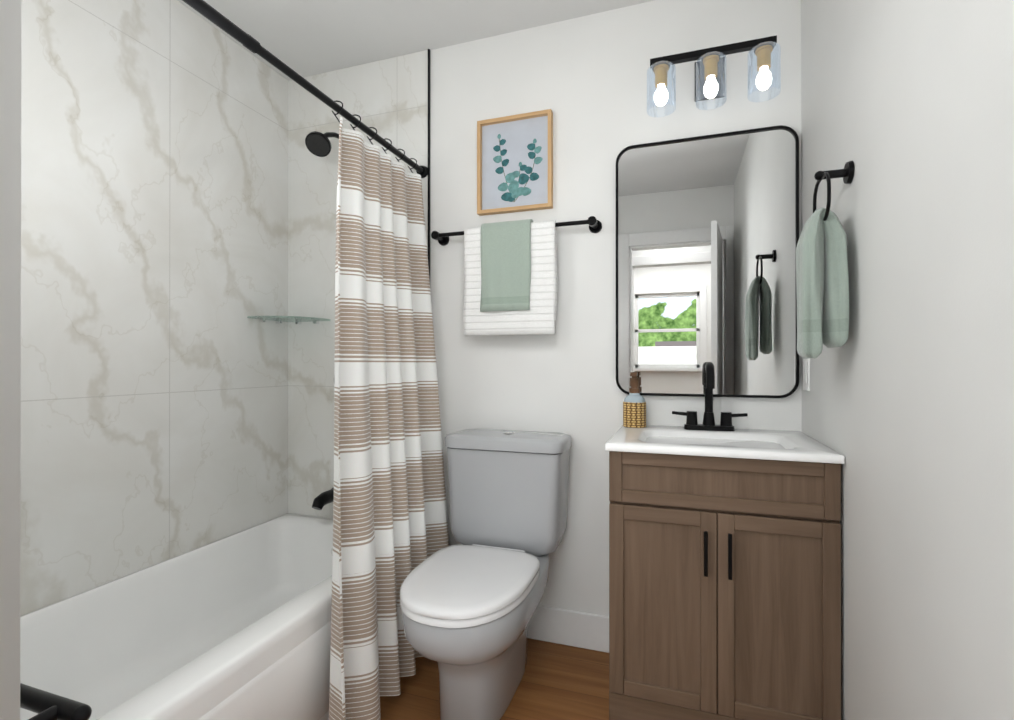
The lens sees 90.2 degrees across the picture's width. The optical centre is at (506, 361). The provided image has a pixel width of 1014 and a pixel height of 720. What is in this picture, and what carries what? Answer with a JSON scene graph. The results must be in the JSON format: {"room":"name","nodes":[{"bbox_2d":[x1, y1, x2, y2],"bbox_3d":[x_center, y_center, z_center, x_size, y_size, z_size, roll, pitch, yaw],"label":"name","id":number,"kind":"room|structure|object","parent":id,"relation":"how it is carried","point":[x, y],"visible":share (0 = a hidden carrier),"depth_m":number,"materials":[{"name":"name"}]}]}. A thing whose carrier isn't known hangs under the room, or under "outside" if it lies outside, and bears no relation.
{"room":"bathroom","nodes":[
{"label":"bathroom","id":0,"kind":"room"},
{"bbox_2d":[0,0,20,719],"bbox_3d":[-1.089,-0.122,0.757,0.920,2.440,0.150,0,0,19],"label":"wall","id":1,"kind":"structure","parent":0,"point":[10,10],"depth_m":0.65,"materials":[{"name":"paint"}]},
{"bbox_2d":[20,0,427,615],"bbox_3d":[-0.935,-0.270,1.568,0.748,2.139,1.523,0,0,19],"label":"wall tile","id":2,"kind":"structure","parent":1,"relation":"attached to","point":[178,200],"depth_m":1.84,"materials":[{"name":"white tile"}]},
{"bbox_2d":[247,316,329,323],"bbox_3d":[-0.965,-0.187,2.247,0.240,0.020,0.240,0,0,19],"label":"glass corner shelf","id":3,"kind":"object","parent":2,"relation":"attached to","point":[295,319],"visible":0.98,"depth_m":2.25,"materials":[{"name":"clear glass"}]},
{"bbox_2d":[305,131,338,509],"bbox_3d":[-0.758,-0.193,2.171,0.193,1.672,0.250,0,0,19],"label":"shower head","id":4,"kind":"object","parent":2,"relation":"attached to","point":[318,144],"visible":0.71,"depth_m":2.11},
{"bbox_2d":[182,0,448,719],"bbox_3d":[-0.516,0.110,1.425,0.238,1.909,1.504,0,0,19],"label":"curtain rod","id":5,"kind":"object","parent":1,"relation":"attached to","point":[390,527],"visible":0.98,"depth_m":1.67,"materials":[{"name":"beige fabric"}]},
{"bbox_2d":[329,117,448,719],"bbox_3d":[-0.402,0.146,1.740,0.224,1.837,0.794,0,0,19],"label":"shower curtain","id":6,"kind":"object","parent":5,"relation":"hanging from","point":[390,506],"depth_m":1.68,"materials":[{"name":"fabric"}]},
{"bbox_2d":[428,49,429,278],"bbox_3d":[-0.577,-0.270,1.446,0.008,2.139,1.523,0,0,19],"label":"trim","id":7,"kind":"structure","parent":1,"relation":"attached to","point":[429,161],"depth_m":2.16,"materials":[{"name":"black metal"}]},
{"bbox_2d":[20,683,91,719],"bbox_3d":[-0.861,0.523,0.793,0.488,0.048,0.089,0,0,19],"label":"door handle","id":8,"kind":"object","parent":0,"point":[44,705],"visible":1,"depth_m":0.76,"materials":[{"name":"black metal"}]},
{"bbox_2d":[177,0,653,80],"bbox_3d":[-0.880,-1.374,-0.519,4.600,0.060,5.644,0,0,19],"label":"ceiling","id":9,"kind":"structure","parent":0,"point":[304,38],"depth_m":1.99,"materials":[{"name":"paint"}]},
{"bbox_2d":[380,638,608,719],"bbox_3d":[-0.880,1.126,-0.524,4.600,0.060,5.644,0,0,19],"label":"floor","id":10,"kind":"structure","parent":0,"point":[561,682],"depth_m":1.70,"materials":[{"name":"brown wood"}]},
{"bbox_2d":[20,513,332,719],"bbox_3d":[-0.924,0.907,1.563,0.756,0.385,1.504,0,0,19],"label":"bathtub","id":11,"kind":"object","parent":10,"relation":"on","point":[236,626],"visible":0.67,"depth_m":1.56,"materials":[{"name":"ceramic"}]},
{"bbox_2d":[400,429,571,719],"bbox_3d":[-0.079,0.684,1.676,0.466,0.831,0.733,0,0,19],"label":"toilet","id":12,"kind":"object","parent":10,"relation":"on","point":[469,606],"visible":1,"depth_m":1.65,"materials":[{"name":"white ceramic"}]},
{"bbox_2d":[605,362,844,719],"bbox_3d":[0.637,0.549,1.573,0.592,1.101,0.494,0,0,19],"label":"vanity cabinet","id":13,"kind":"object","parent":10,"relation":"on","point":[725,569],"visible":1,"depth_m":1.37,"materials":[{"name":"brown wood"}]},
{"bbox_2d":[623,372,645,427],"bbox_3d":[0.460,0.135,1.821,0.081,0.197,0.086,0,0,19],"label":"soap dispenser","id":14,"kind":"object","parent":13,"relation":"on","point":[634,404],"depth_m":1.79,"materials":[{"name":"gold glass"}]},
{"bbox_2d":[672,362,747,430],"bbox_3d":[0.684,0.116,1.705,0.243,0.234,0.132,0,0,19],"label":"faucet","id":15,"kind":"object","parent":13,"relation":"on","point":[691,424],"depth_m":1.73,"materials":[{"name":"black metal"}]},
{"bbox_2d":[605,425,844,463],"bbox_3d":[0.639,0.289,1.579,0.592,0.110,0.483,0,0,19],"label":"vanity sink","id":16,"kind":"object","parent":13,"relation":"in","point":[631,444],"depth_m":1.44,"materials":[{"name":"white ceramic"}]},
{"bbox_2d":[430,0,787,615],"bbox_3d":[-0.003,-0.119,2.119,2.100,2.440,0.120,0,0,19],"label":"wall","id":17,"kind":"structure","parent":0,"point":[590,70],"depth_m":1.96,"materials":[{"name":"paint"}]},
{"bbox_2d":[477,109,552,215],"bbox_3d":[0.029,-0.795,2.028,0.311,0.379,0.030,0,0,19],"label":"framed picture","id":18,"kind":"object","parent":17,"relation":"attached to","point":[514,163],"visible":1,"depth_m":2.03,"materials":[{"name":"brown wood"}]},
{"bbox_2d":[431,216,601,335],"bbox_3d":[0.018,-0.327,1.990,0.694,0.445,0.106,0,0,19],"label":"towel rail","id":19,"kind":"object","parent":17,"relation":"attached to","point":[511,283],"visible":1,"depth_m":1.94,"materials":[{"name":"white fabric"}]},
{"bbox_2d":[528,605,608,652],"bbox_3d":[0.047,1.033,2.028,0.783,0.135,0.013,0,0,19],"label":"baseboard","id":20,"kind":"structure","parent":17,"relation":"attached to","point":[590,631],"depth_m":1.94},
{"bbox_2d":[616,125,798,397],"bbox_3d":[0.697,-0.340,1.803,0.606,0.926,0.024,0,0,19],"label":"mirror","id":21,"kind":"object","parent":17,"relation":"attached to","point":[707,232],"visible":0.92,"depth_m":1.79,"materials":[{"name":"black metal"}]},
{"bbox_2d":[647,35,780,116],"bbox_3d":[0.703,-0.980,1.744,0.424,0.190,0.134,0,0,19],"label":"sconce","id":22,"kind":"object","parent":17,"relation":"attached to","point":[710,75],"visible":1,"depth_m":1.72,"materials":[{"name":"clear glass"}]},
{"bbox_2d":[784,0,1013,719],"bbox_3d":[0.685,-0.122,0.647,0.150,2.440,2.464,0,0,19],"label":"wall","id":23,"kind":"structure","parent":0,"point":[904,404],"depth_m":0.88,"materials":[{"name":"paint"}]},
{"bbox_2d":[803,358,809,390],"bbox_3d":[0.967,0.035,1.632,0.008,0.114,0.070,0,0,19],"label":"outlet","id":24,"kind":"object","parent":23,"relation":"attached to","point":[806,374],"visible":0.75,"depth_m":1.62,"materials":[{"name":"plastic"}]},
{"bbox_2d":[796,161,854,358],"bbox_3d":[0.778,-0.247,1.241,0.114,0.476,0.148,0,0,19],"label":"towel ring","id":25,"kind":"object","parent":23,"relation":"attached to","point":[822,285],"visible":1,"depth_m":1.20,"materials":[{"name":"green fabric"}]}
]}

